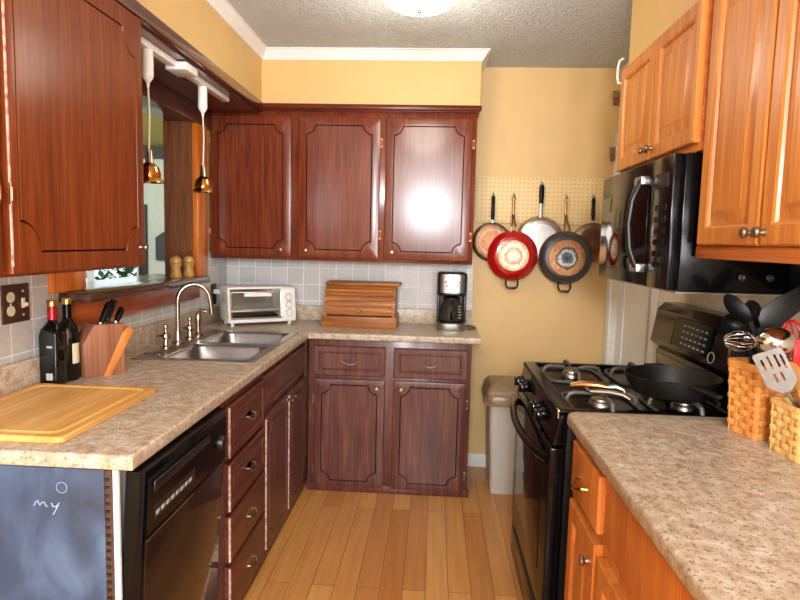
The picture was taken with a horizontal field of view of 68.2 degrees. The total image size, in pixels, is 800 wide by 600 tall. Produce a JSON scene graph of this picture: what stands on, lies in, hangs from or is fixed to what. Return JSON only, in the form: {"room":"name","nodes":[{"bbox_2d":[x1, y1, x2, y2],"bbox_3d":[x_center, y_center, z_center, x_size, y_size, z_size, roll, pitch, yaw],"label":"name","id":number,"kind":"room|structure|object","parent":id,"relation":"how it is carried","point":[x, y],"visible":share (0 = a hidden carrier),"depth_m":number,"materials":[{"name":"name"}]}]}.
{"room":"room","nodes":[
{"label":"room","id":0,"kind":"room"},
{"bbox_2d":[142,112,162,145],"bbox_3d":[-3.105,-1.388,3.727,3.690,0.080,4.900,2,6,3],"label":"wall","id":1,"kind":"structure","parent":0,"point":[156,125],"depth_m":5.09,"materials":[{"name":"green paint"}]},
{"bbox_2d":[143,159,164,274],"bbox_3d":[-2.990,-0.426,6.229,3.690,2.320,0.100,2,6,3],"label":"wall","id":2,"kind":"structure","parent":0,"point":[153,193],"depth_m":6.11,"materials":[{"name":"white paint"}]},
{"bbox_2d":[87,267,138,280],"bbox_3d":[-3.239,-0.507,6.226,1.090,1.230,0.040,2,6,3],"label":"window","id":3,"kind":"structure","parent":2,"relation":"in","point":[90,274],"depth_m":6.23,"materials":[{"name":"white paint"}]},
{"bbox_2d":[139,204,147,275],"bbox_3d":[-2.668,-0.394,6.142,0.085,1.190,0.040,2,6,3],"label":"trim","id":4,"kind":"structure","parent":2,"relation":"attached to","point":[143,270],"depth_m":6.12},
{"bbox_2d":[143,146,162,158],"bbox_3d":[-2.968,-1.512,6.037,3.690,0.120,0.070,2,6,3],"label":"trim","id":5,"kind":"structure","parent":2,"relation":"attached to","point":[157,150],"depth_m":5.97,"materials":[{"name":"grey"}]},
{"bbox_2d":[155,232,164,259],"bbox_3d":[-2.354,-0.584,6.104,0.335,0.350,0.038,2,6,3],"label":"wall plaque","id":6,"kind":"object","parent":2,"relation":"attached to","point":[160,239],"visible":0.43,"depth_m":6.10,"materials":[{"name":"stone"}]},
{"bbox_2d":[192,122,210,252],"bbox_3d":[-1.358,0.062,0.893,0.150,2.480,5.800,2,6,3],"label":"wall","id":7,"kind":"structure","parent":0,"point":[208,131],"depth_m":3.44,"materials":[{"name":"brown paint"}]},
{"bbox_2d":[0,283,29,324],"bbox_3d":[-1.207,0.011,1.868,0.022,0.122,0.121,2,6,3],"label":"outlet plate","id":8,"kind":"object","parent":7,"relation":"attached to","point":[15,307],"visible":1,"depth_m":1.86,"materials":[{"name":"brown plastic"}]},
{"bbox_2d":[6,292,14,315],"bbox_3d":[-1.213,0.013,1.841,0.005,0.076,0.033,2,6,3],"label":"receptacle","id":9,"kind":"object","parent":8,"relation":"attached to","point":[10,296],"depth_m":1.84,"materials":[{"name":"beige plastic"}]},
{"bbox_2d":[0,0,148,277],"bbox_3d":[-1.058,-0.464,1.340,0.346,0.825,1.385,2,6,3],"label":"upper cabinet","id":10,"kind":"object","parent":7,"relation":"attached to","point":[72,176],"visible":1,"depth_m":1.60,"materials":[{"name":"brown wood"}]},
{"bbox_2d":[0,253,226,365],"bbox_3d":[-1.202,0.058,2.243,0.008,0.430,3.100,2,6,3],"label":"backsplash","id":11,"kind":"structure","parent":7,"relation":"attached to","point":[19,341],"depth_m":1.99,"materials":[{"name":"grey tile"}]},
{"bbox_2d":[48,123,207,293],"bbox_3d":[-1.149,-0.483,2.675,0.030,0.843,1.380,2,6,3],"label":"trim","id":12,"kind":"structure","parent":7,"relation":"attached to","point":[69,281],"depth_m":3.23,"materials":[{"name":"orange wood"}]},
{"bbox_2d":[58,274,209,302],"bbox_3d":[-1.215,-0.067,2.664,0.325,0.034,1.160,2,6,3],"label":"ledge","id":13,"kind":"structure","parent":7,"relation":"attached to","point":[106,289],"depth_m":2.48,"materials":[{"name":"brown wood"}]},
{"bbox_2d":[170,254,181,277],"bbox_3d":[-1.126,-0.172,2.970,0.060,0.119,0.060,2,6,3],"label":"pepper mill","id":14,"kind":"object","parent":13,"relation":"on","point":[175,261],"visible":0.99,"depth_m":2.95,"materials":[{"name":"brown wood"}]},
{"bbox_2d":[183,254,194,276],"bbox_3d":[-1.104,-0.183,3.089,0.060,0.119,0.060,2,6,3],"label":"pepper mill","id":15,"kind":"object","parent":13,"relation":"on","point":[188,266],"visible":1,"depth_m":3.07,"materials":[{"name":"brown wood"}]},
{"bbox_2d":[71,286,199,325],"bbox_3d":[-1.161,-0.003,2.697,0.032,0.094,1.180,2,6,3],"label":"trim","id":16,"kind":"structure","parent":7,"relation":"attached to","point":[82,313],"depth_m":2.57,"materials":[{"name":"orange wood"}]},
{"bbox_2d":[142,77,211,129],"bbox_3d":[-1.207,-0.962,2.712,0.180,0.096,1.370,2,6,3],"label":"trim","id":17,"kind":"structure","parent":7,"relation":"attached to","point":[166,104],"depth_m":2.93,"materials":[{"name":"brown wood"}]},
{"bbox_2d":[163,121,192,273],"bbox_3d":[-1.236,-0.501,2.708,0.152,0.821,1.034,2,6,3],"label":"trim","id":18,"kind":"structure","parent":7,"relation":"attached to","point":[177,135],"depth_m":3.20,"materials":[{"name":"brown wood"}]},
{"bbox_2d":[211,283,219,303],"bbox_3d":[-1.116,-0.042,3.544,0.047,0.120,0.070,-2,7,-34],"label":"outlet plate","id":19,"kind":"object","parent":7,"relation":"attached to","point":[214,291],"visible":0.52,"depth_m":3.51,"materials":[{"name":"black plastic"}]},
{"bbox_2d":[136,0,481,104],"bbox_3d":[-0.479,-1.002,0.787,1.552,0.300,5.700,2,6,3],"label":"soffit","id":20,"kind":"structure","parent":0,"point":[283,81],"depth_m":3.30,"materials":[{"name":"yellow paint"}]},
{"bbox_2d":[141,36,228,101],"bbox_3d":[-0.908,-0.957,2.428,0.090,0.036,1.180,2,6,3],"label":"track rail","id":21,"kind":"object","parent":20,"relation":"attached to","point":[178,68],"visible":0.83,"depth_m":2.42,"materials":[{"name":"white plastic"}]},
{"bbox_2d":[142,48,163,183],"bbox_3d":[-0.944,-0.687,2.218,0.104,0.486,0.104,2,6,3],"label":"pendant lamp","id":22,"kind":"object","parent":21,"relation":"hanging from","point":[152,174],"visible":0.78,"depth_m":2.20,"materials":[{"name":"gold plastic"}]},
{"bbox_2d":[145,149,153,162],"bbox_3d":[-0.947,-0.541,2.232,0.036,0.057,0.036,2,6,3],"label":"socket","id":23,"kind":"object","parent":22,"relation":"attached to","point":[148,153],"depth_m":2.22,"materials":[{"name":"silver metal"}]},
{"bbox_2d":[192,86,214,192],"bbox_3d":[-0.912,-0.740,2.736,0.104,0.480,0.104,2,6,3],"label":"pendant lamp","id":24,"kind":"object","parent":21,"relation":"hanging from","point":[203,184],"visible":1,"depth_m":2.72,"materials":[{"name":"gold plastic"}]},
{"bbox_2d":[200,165,206,176],"bbox_3d":[-0.916,-0.598,2.750,0.036,0.057,0.036,2,6,3],"label":"socket","id":25,"kind":"object","parent":24,"relation":"attached to","point":[202,168],"depth_m":2.74,"materials":[{"name":"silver metal"}]},
{"bbox_2d":[115,0,261,112],"bbox_3d":[-1.021,-0.967,2.031,0.330,0.056,2.700,2,6,3],"label":"trim","id":26,"kind":"structure","parent":20,"relation":"attached to","point":[153,29],"depth_m":2.60,"materials":[{"name":"brown wood"}]},
{"bbox_2d":[205,0,490,71],"bbox_3d":[-0.295,-1.118,0.765,1.278,0.055,5.700,2,6,3],"label":"trim","id":27,"kind":"structure","parent":20,"relation":"attached to","point":[223,8],"depth_m":3.26,"materials":[{"name":"white paint"}]},
{"bbox_2d":[259,103,481,118],"bbox_3d":[-0.316,-1.099,3.474,1.562,0.034,0.322,2,6,3],"label":"trim","id":28,"kind":"structure","parent":20,"relation":"attached to","point":[265,106],"depth_m":3.31,"materials":[{"name":"brown wood"}]},
{"bbox_2d":[243,458,522,599],"bbox_3d":[-0.095,1.370,0.995,2.820,0.080,5.900,2,6,3],"label":"floor","id":29,"kind":"structure","parent":0,"point":[331,545],"depth_m":2.74,"materials":[{"name":"brown wood"}]},
{"bbox_2d":[0,464,115,599],"bbox_3d":[-0.975,0.823,1.445,0.579,0.875,0.022,2,6,3],"label":"chalkboard","id":30,"kind":"object","parent":29,"relation":"on","point":[57,523],"visible":0.93,"depth_m":1.40,"materials":[{"name":"paint"}]},
{"bbox_2d":[112,407,226,599],"bbox_3d":[-0.901,0.797,1.742,0.651,0.872,0.600,2,6,3],"label":"dishwasher","id":31,"kind":"object","parent":29,"relation":"on","point":[167,509],"visible":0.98,"depth_m":1.58,"materials":[{"name":"black plastic"}]},
{"bbox_2d":[112,470,125,599],"bbox_3d":[-0.940,0.796,1.745,0.572,0.872,0.600,2,6,3],"label":"trim strip","id":32,"kind":"object","parent":31,"relation":"in","point":[119,476],"depth_m":1.41,"materials":[{"name":"white plastic"}]},
{"bbox_2d":[216,374,264,599],"bbox_3d":[-0.880,0.741,2.305,0.644,0.874,0.480,2,6,3],"label":"base cabinet","id":33,"kind":"object","parent":29,"relation":"on","point":[242,521],"visible":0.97,"depth_m":2.23,"materials":[{"name":"brown wood"}]},
{"bbox_2d":[261,342,305,565],"bbox_3d":[-0.841,0.678,2.951,0.644,0.874,0.818,2,6,3],"label":"base cabinet","id":34,"kind":"object","parent":29,"relation":"on","point":[284,425],"visible":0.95,"depth_m":2.83,"materials":[{"name":"brown wood"}]},
{"bbox_2d":[307,339,471,497],"bbox_3d":[-0.050,0.642,3.519,0.915,0.874,0.498,2,6,3],"label":"base cabinet","id":35,"kind":"object","parent":29,"relation":"on","point":[385,417],"visible":0.98,"depth_m":3.30,"materials":[{"name":"brown wood"}]},
{"bbox_2d":[0,304,480,470],"bbox_3d":[-0.395,0.219,2.554,1.592,0.137,2.414,2,6,3],"label":"countertop","id":36,"kind":"structure","parent":35,"relation":"on","point":[186,392],"depth_m":2.03,"materials":[{"name":"laminate"}]},
{"bbox_2d":[38,299,67,383],"bbox_3d":[-1.163,0.142,1.981,0.064,0.288,0.066,2,6,3],"label":"bottle","id":37,"kind":"object","parent":36,"relation":"on","point":[53,360],"visible":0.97,"depth_m":1.96,"materials":[{"name":"black glass"}]},
{"bbox_2d":[59,297,79,380],"bbox_3d":[-1.154,0.135,2.054,0.069,0.288,0.068,2,6,3],"label":"bottle","id":38,"kind":"object","parent":36,"relation":"on","point":[73,351],"visible":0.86,"depth_m":2.04,"materials":[{"name":"black glass"}]},
{"bbox_2d":[0,383,154,443],"bbox_3d":[-1.005,0.311,1.688,0.404,0.017,0.497,2,6,3],"label":"cutting board","id":39,"kind":"object","parent":36,"relation":"on","point":[49,413],"visible":1,"depth_m":1.67,"materials":[{"name":"brown wood"}]},
{"bbox_2d":[79,321,132,378],"bbox_3d":[-1.080,0.176,2.160,0.090,0.190,0.175,6,8,41],"label":"knife block","id":40,"kind":"object","parent":36,"relation":"on","point":[101,346],"visible":0.92,"depth_m":2.12,"materials":[{"name":"brown wood"}]},
{"bbox_2d":[98,301,111,323],"bbox_3d":[-1.061,0.047,2.127,0.024,0.086,0.050,7,8,43],"label":"knife","id":41,"kind":"object","parent":40,"relation":"in","point":[108,305],"visible":0.98,"depth_m":2.12,"materials":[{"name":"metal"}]},
{"bbox_2d":[104,299,115,322],"bbox_3d":[-1.062,0.042,2.156,0.024,0.091,0.052,7,8,43],"label":"knife","id":42,"kind":"object","parent":40,"relation":"on","point":[111,300],"visible":0.51,"depth_m":2.15,"materials":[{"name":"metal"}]},
{"bbox_2d":[114,307,124,322],"bbox_3d":[-1.031,0.056,2.170,0.024,0.063,0.040,7,8,44],"label":"knife","id":43,"kind":"object","parent":40,"relation":"on","point":[120,311],"visible":1,"depth_m":2.16,"materials":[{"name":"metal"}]},
{"bbox_2d":[156,282,214,348],"bbox_3d":[-0.976,0.057,2.801,0.178,0.288,0.449,2,6,3],"label":"faucet","id":44,"kind":"object","parent":36,"relation":"on","point":[165,336],"visible":1,"depth_m":2.77,"materials":[{"name":"silver metal"}]},
{"bbox_2d":[130,329,298,363],"bbox_3d":[-0.833,0.280,2.831,0.510,0.154,0.820,2,6,3],"label":"sink","id":45,"kind":"object","parent":36,"relation":"in","point":[219,346],"visible":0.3,"depth_m":2.80,"materials":[{"name":"metal"}]},
{"bbox_2d":[220,284,295,326],"bbox_3d":[-0.845,0.029,3.528,0.402,0.225,0.237,-2,6,-30],"label":"toaster oven","id":46,"kind":"object","parent":36,"relation":"on","point":[268,302],"visible":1,"depth_m":3.46,"materials":[{"name":"white plastic"}]},
{"bbox_2d":[321,280,401,329],"bbox_3d":[-0.224,0.024,3.553,0.450,0.261,0.292,2,6,3],"label":"bread box","id":47,"kind":"object","parent":36,"relation":"on","point":[347,303],"visible":1,"depth_m":3.44,"materials":[{"name":"brown wood"}]},
{"bbox_2d":[436,271,475,330],"bbox_3d":[0.338,0.005,3.503,0.241,0.337,0.240,2,6,3],"label":"coffee maker","id":48,"kind":"object","parent":36,"relation":"on","point":[451,286],"visible":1,"depth_m":3.42,"materials":[{"name":"metal"}]},
{"bbox_2d":[449,278,455,284],"bbox_3d":[0.302,-0.107,3.390,0.040,0.040,0.005,2,6,3],"label":"clock","id":49,"kind":"object","parent":48,"relation":"on","point":[452,281],"depth_m":3.39,"materials":[{"name":"white plastic"}]},
{"bbox_2d":[481,375,517,494],"bbox_3d":[0.635,0.779,3.485,0.310,0.643,0.340,2,6,3],"label":"trash can","id":50,"kind":"object","parent":29,"relation":"on","point":[498,392],"visible":0.52,"depth_m":3.35,"materials":[{"name":"grey plastic"}]},
{"bbox_2d":[564,437,693,599],"bbox_3d":[0.748,0.932,0.795,0.671,0.872,2.090,2,6,3],"label":"base cabinet","id":51,"kind":"object","parent":29,"relation":"on","point":[610,556],"visible":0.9,"depth_m":1.43,"materials":[{"name":"orange wood"}]},
{"bbox_2d":[567,411,799,599],"bbox_3d":[0.772,0.478,0.738,0.650,0.040,2.167,2,6,3],"label":"countertop","id":52,"kind":"structure","parent":51,"relation":"on","point":[720,505],"depth_m":1.23,"materials":[{"name":"laminate"}]},
{"bbox_2d":[727,357,797,440],"bbox_3d":[1.026,0.272,1.647,0.190,0.205,0.128,0,6,-11],"label":"basket","id":53,"kind":"object","parent":52,"relation":"on","point":[749,404],"visible":0.66,"depth_m":1.60,"materials":[{"name":"brown wicker"}]},
{"bbox_2d":[721,314,754,364],"bbox_3d":[0.966,0.193,1.668,0.133,0.315,0.038,2,6,3],"label":"ladle","id":54,"kind":"object","parent":53,"relation":"in","point":[728,323],"visible":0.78,"depth_m":1.67,"materials":[{"name":"black plastic"}]},
{"bbox_2d":[721,314,750,337],"bbox_3d":[0.943,0.069,1.661,0.077,0.069,0.029,4,6,21],"label":"bowl","id":55,"kind":"object","parent":54,"relation":"on","point":[728,323],"depth_m":1.67,"materials":[{"name":"black plastic"}]},
{"bbox_2d":[723,294,766,365],"bbox_3d":[0.979,0.169,1.644,0.187,0.369,0.030,2,6,3],"label":"serving spoon","id":56,"kind":"object","parent":53,"relation":"in","point":[735,306],"visible":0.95,"depth_m":1.64,"materials":[{"name":"black plastic"}]},
{"bbox_2d":[723,294,750,322],"bbox_3d":[0.931,0.024,1.633,0.082,0.079,0.030,2,6,3],"label":"spoon bowl","id":57,"kind":"object","parent":56,"relation":"on","point":[735,306],"depth_m":1.64,"materials":[{"name":"black plastic"}]},
{"bbox_2d":[745,300,761,331],"bbox_3d":[1.011,0.176,1.669,0.106,0.351,0.023,3,6,13],"label":"serving spoon","id":58,"kind":"object","parent":53,"relation":"in","point":[753,306],"visible":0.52,"depth_m":1.67,"materials":[{"name":"black plastic"}]},
{"bbox_2d":[723,331,791,360],"bbox_3d":[0.988,0.127,1.630,0.185,0.082,0.058,2,6,3],"label":"whisk","id":59,"kind":"object","parent":53,"relation":"in","point":[729,333],"visible":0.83,"depth_m":1.63,"materials":[{"name":"silver metal"}]},
{"bbox_2d":[756,327,796,361],"bbox_3d":[1.020,0.215,1.578,0.167,0.290,0.078,-1,6,-23],"label":"ladle","id":60,"kind":"object","parent":53,"relation":"in","point":[767,339],"visible":0.8,"depth_m":1.53,"materials":[{"name":"silver metal"}]},
{"bbox_2d":[758,287,799,365],"bbox_3d":[1.027,0.158,1.623,0.110,0.395,0.026,2,6,3],"label":"turner","id":61,"kind":"object","parent":53,"relation":"in","point":[783,308],"visible":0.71,"depth_m":1.60,"materials":[{"name":"black plastic"}]},
{"bbox_2d":[781,319,799,338],"bbox_3d":[1.074,0.204,1.631,0.058,0.303,0.055,2,6,3],"label":"whisk","id":62,"kind":"object","parent":53,"relation":"in","point":[795,322],"visible":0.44,"depth_m":1.61,"materials":[{"name":"red plastic"}]},
{"bbox_2d":[769,396,799,463],"bbox_3d":[1.045,0.324,1.476,0.191,0.135,0.129,1,6,-1],"label":"basket","id":63,"kind":"object","parent":52,"relation":"on","point":[784,438],"visible":0.99,"depth_m":1.47,"materials":[{"name":"wicker"}]},
{"bbox_2d":[752,347,799,407],"bbox_3d":[0.963,0.246,1.451,0.189,0.265,0.038,2,6,3],"label":"spatula","id":64,"kind":"object","parent":63,"relation":"in","point":[782,386],"visible":0.99,"depth_m":1.44,"materials":[{"name":"metal"}]},
{"bbox_2d":[783,362,799,403],"bbox_3d":[1.040,0.268,1.523,0.104,0.210,0.038,5,7,31],"label":"wooden spoon","id":65,"kind":"object","parent":63,"relation":"in","point":[795,367],"visible":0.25,"depth_m":1.54,"materials":[{"name":"brown wood"}]},
{"bbox_2d":[783,362,799,389],"bbox_3d":[1.019,0.197,1.531,0.060,0.071,0.023,2,6,3],"label":"spoon bowl","id":66,"kind":"object","parent":65,"relation":"on","point":[796,369],"depth_m":1.54,"materials":[{"name":"brown wood"}]},
{"bbox_2d":[792,338,799,366],"bbox_3d":[1.085,0.238,1.546,0.051,0.268,0.106,-3,7,-39],"label":"spatula","id":67,"kind":"object","parent":63,"relation":"in","point":[796,352],"visible":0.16,"depth_m":1.56,"materials":[{"name":"red plastic"}]},
{"bbox_2d":[510,302,784,599],"bbox_3d":[0.795,0.629,2.229,0.741,1.195,0.760,2,6,3],"label":"gas range","id":68,"kind":"object","parent":29,"relation":"on","point":[685,335],"visible":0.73,"depth_m":2.05,"materials":[{"name":"black metal"}]},
{"bbox_2d":[570,380,631,400],"bbox_3d":[0.661,0.291,1.942,0.202,0.040,0.067,5,7,32],"label":"tongs","id":69,"kind":"object","parent":68,"relation":"on","point":[605,389],"visible":1,"depth_m":1.94,"materials":[{"name":"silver metal"}]},
{"bbox_2d":[523,361,727,416],"bbox_3d":[0.846,0.328,2.197,0.655,0.028,0.760,2,6,3],"label":"cooktop","id":70,"kind":"object","parent":68,"relation":"in","point":[552,384],"depth_m":2.04,"materials":[{"name":"black metal"}]},
{"bbox_2d":[624,363,724,402],"bbox_3d":[0.928,0.280,1.935,0.306,0.070,0.420,-2,7,-31],"label":"skillet","id":71,"kind":"object","parent":68,"relation":"on","point":[652,380],"visible":1,"depth_m":1.94,"materials":[{"name":"metal"}]},
{"bbox_2d":[227,0,632,67],"bbox_3d":[-0.031,-1.177,0.743,2.820,0.080,5.900,2,6,3],"label":"ceiling","id":72,"kind":"structure","parent":0,"point":[518,33],"depth_m":2.92,"materials":[{"name":"white paint"}]},
{"bbox_2d":[384,0,455,15],"bbox_3d":[0.083,-1.245,2.461,0.314,0.116,0.314,2,6,3],"label":"ceiling lamp","id":73,"kind":"object","parent":72,"relation":"attached to","point":[406,7],"visible":1,"depth_m":2.45,"materials":[{"name":"white glass"}]},
{"bbox_2d":[304,67,621,457],"bbox_3d":[0.111,-0.184,3.750,2.820,2.480,0.100,2,6,3],"label":"wall","id":74,"kind":"structure","parent":0,"point":[532,122],"depth_m":3.61,"materials":[{"name":"yellow paint"}]},
{"bbox_2d":[209,111,477,264],"bbox_3d":[-0.338,-0.662,3.513,1.542,0.856,0.313,2,6,3],"label":"upper cabinet","id":75,"kind":"object","parent":74,"relation":"attached to","point":[387,187],"visible":0.99,"depth_m":3.39,"materials":[{"name":"brown wood"}]},
{"bbox_2d":[227,258,472,309],"bbox_3d":[-0.332,-0.068,3.734,1.565,0.430,0.008,2,6,3],"label":"backsplash","id":76,"kind":"structure","parent":74,"relation":"attached to","point":[418,288],"depth_m":3.72,"materials":[{"name":"grey tile"}]},
{"bbox_2d":[467,453,485,466],"bbox_3d":[0.822,1.036,3.768,0.870,0.085,0.014,2,6,3],"label":"baseboard","id":77,"kind":"structure","parent":74,"relation":"attached to","point":[474,459],"depth_m":3.78,"materials":[{"name":"white paint"}]},
{"bbox_2d":[475,176,604,224],"bbox_3d":[0.868,-0.605,3.602,0.809,0.279,0.010,2,6,3],"label":"pegboard","id":78,"kind":"object","parent":74,"relation":"attached to","point":[579,191],"visible":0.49,"depth_m":3.60,"materials":[{"name":"beige wood"}]},
{"bbox_3d":[0.567,-0.642,3.589,0.006,0.033,0.061,2,6,3],"label":"hook","id":79,"kind":"object","parent":78,"relation":"attached to","visible":0},
{"bbox_2d":[473,194,507,260],"bbox_3d":[0.561,-0.441,3.584,0.236,0.412,0.050,2,6,3],"label":"frying pan","id":80,"kind":"object","parent":79,"relation":"hanging from","point":[484,235],"visible":0.71,"depth_m":3.57,"materials":[{"name":"orange metal"}]},
{"bbox_3d":[0.690,-0.638,3.582,0.006,0.033,0.061,2,6,3],"label":"hook","id":81,"kind":"object","parent":78,"relation":"attached to","visible":0},
{"bbox_2d":[487,195,537,288],"bbox_3d":[0.679,-0.350,3.553,0.300,0.566,0.112,2,6,3],"label":"frying pan","id":82,"kind":"object","parent":81,"relation":"hanging from","point":[512,255],"visible":1,"depth_m":3.51,"materials":[{"name":"red metal"}]},
{"bbox_3d":[0.856,-0.703,3.566,0.006,0.033,0.061,2,6,3],"label":"hook","id":83,"kind":"object","parent":78,"relation":"attached to","visible":0},
{"bbox_2d":[518,185,561,262],"bbox_3d":[0.849,-0.458,3.566,0.284,0.472,0.052,2,6,3],"label":"frying pan","id":84,"kind":"object","parent":83,"relation":"hanging from","point":[539,228],"visible":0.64,"depth_m":3.55,"materials":[{"name":"metal"}]},
{"bbox_3d":[1.002,-0.626,3.564,0.006,0.033,0.061,2,6,3],"label":"hook","id":85,"kind":"object","parent":78,"relation":"attached to","visible":0},
{"bbox_2d":[538,197,591,292],"bbox_3d":[0.992,-0.333,3.536,0.316,0.574,0.112,2,6,3],"label":"frying pan","id":86,"kind":"object","parent":85,"relation":"hanging from","point":[565,257],"visible":1,"depth_m":3.49,"materials":[{"name":"grey metal"}]},
{"bbox_3d":[1.164,-0.624,3.555,0.006,0.033,0.061,2,6,3],"label":"hook","id":87,"kind":"object","parent":78,"relation":"attached to","visible":0},
{"bbox_2d":[575,195,600,261],"bbox_3d":[1.157,-0.427,3.549,0.236,0.402,0.050,2,6,3],"label":"frying pan","id":88,"kind":"object","parent":87,"relation":"hanging from","point":[591,232],"visible":0.51,"depth_m":3.53,"materials":[{"name":"orange metal"}]},
{"bbox_2d":[629,0,698,63],"bbox_3d":[0.961,-0.895,0.149,0.295,0.315,4.585,2,6,3],"label":"wall","id":89,"kind":"structure","parent":0,"point":[650,19],"depth_m":2.21,"materials":[{"name":"yellow paint"}]},
{"bbox_2d":[609,62,799,363],"bbox_3d":[1.161,0.139,0.748,0.100,2.480,5.800,2,6,3],"label":"wall","id":90,"kind":"structure","parent":0,"point":[714,302],"depth_m":2.42,"materials":[{"name":"beige paint"}]},
{"bbox_2d":[609,147,615,160],"bbox_3d":[1.270,-0.873,3.542,0.030,0.080,0.040,2,6,3],"label":"bracket","id":91,"kind":"object","parent":90,"relation":"attached to","point":[612,149],"visible":1,"depth_m":3.52,"materials":[{"name":"brown wood"}]},
{"bbox_2d":[613,91,618,105],"bbox_3d":[1.278,-1.196,3.510,0.030,0.080,0.040,2,6,3],"label":"bracket","id":92,"kind":"object","parent":90,"relation":"attached to","point":[615,93],"visible":1,"depth_m":3.49,"materials":[{"name":"brown wood"}]},
{"bbox_2d":[601,132,660,363],"bbox_3d":[1.247,0.087,3.234,0.018,2.100,0.839,2,6,3],"label":"trim","id":93,"kind":"structure","parent":90,"relation":"attached to","point":[655,293],"depth_m":3.54,"materials":[{"name":"white paint"}]},
{"bbox_2d":[614,281,650,364],"bbox_3d":[1.307,0.121,3.310,0.035,2.000,0.500,2,6,3],"label":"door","id":94,"kind":"structure","parent":90,"relation":"in","point":[633,306],"depth_m":3.30,"materials":[{"name":"white paint"}]},
{"bbox_2d":[616,0,714,173],"bbox_3d":[1.036,-0.697,2.081,0.351,0.451,0.765,2,6,3],"label":"upper cabinet","id":95,"kind":"object","parent":90,"relation":"attached to","point":[664,90],"visible":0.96,"depth_m":1.94,"materials":[{"name":"brown wood"}]},
{"bbox_2d":[616,57,623,83],"bbox_3d":[0.917,-0.951,2.465,0.011,0.109,0.032,-2,6,-29],"label":"hook","id":96,"kind":"object","parent":95,"relation":"attached to","point":[621,59],"visible":0.93,"depth_m":2.47,"materials":[{"name":"white plastic"}]},
{"bbox_2d":[598,152,789,295],"bbox_3d":[0.983,-0.261,2.139,0.434,0.422,0.750,2,6,3],"label":"microwave","id":97,"kind":"object","parent":95,"relation":"attached to","point":[650,211],"visible":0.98,"depth_m":1.81,"materials":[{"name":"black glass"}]},
{"bbox_2d":[736,273,746,281],"bbox_3d":[1.024,-0.068,1.769,0.027,0.027,0.019,2,6,3],"label":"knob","id":98,"kind":"object","parent":97,"relation":"attached to","point":[740,277],"visible":1,"depth_m":1.77,"materials":[{"name":"silver metal"}]},
{"bbox_2d":[764,273,774,282],"bbox_3d":[1.106,-0.065,1.764,0.027,0.027,0.019,2,6,3],"label":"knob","id":99,"kind":"object","parent":97,"relation":"attached to","point":[769,277],"visible":1,"depth_m":1.76,"materials":[{"name":"silver metal"}]},
{"bbox_2d":[695,0,799,263],"bbox_3d":[0.971,-0.434,1.012,0.341,0.767,1.412,2,6,3],"label":"upper cabinet","id":100,"kind":"object","parent":90,"relation":"attached to","point":[749,207],"visible":1,"depth_m":1.43,"materials":[{"name":"brown wood"}]},
{"bbox_2d":[788,264,799,291],"bbox_3d":[1.103,-0.024,1.327,0.092,0.104,0.875,2,6,3],"label":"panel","id":101,"kind":"object","parent":90,"relation":"attached to","point":[794,275],"visible":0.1,"depth_m":1.73,"materials":[{"name":"black metal"}]},
{"label":"outside","id":102,"kind":"structure","parent":0,"visible":0},
{"bbox_3d":[-3.423,0.370,10.369,10.000,0.100,7.880,2,6,3],"label":"ground","id":103,"kind":"structure","parent":102,"visible":0},
{"bbox_2d":[86,267,136,279],"bbox_3d":[-3.248,-0.033,6.822,1.372,1.414,0.908,2,6,3],"label":"leafy shrub","id":104,"kind":"object","parent":103,"relation":"on","point":[129,270],"visible":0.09,"depth_m":6.74,"materials":[{"name":"green plant"}]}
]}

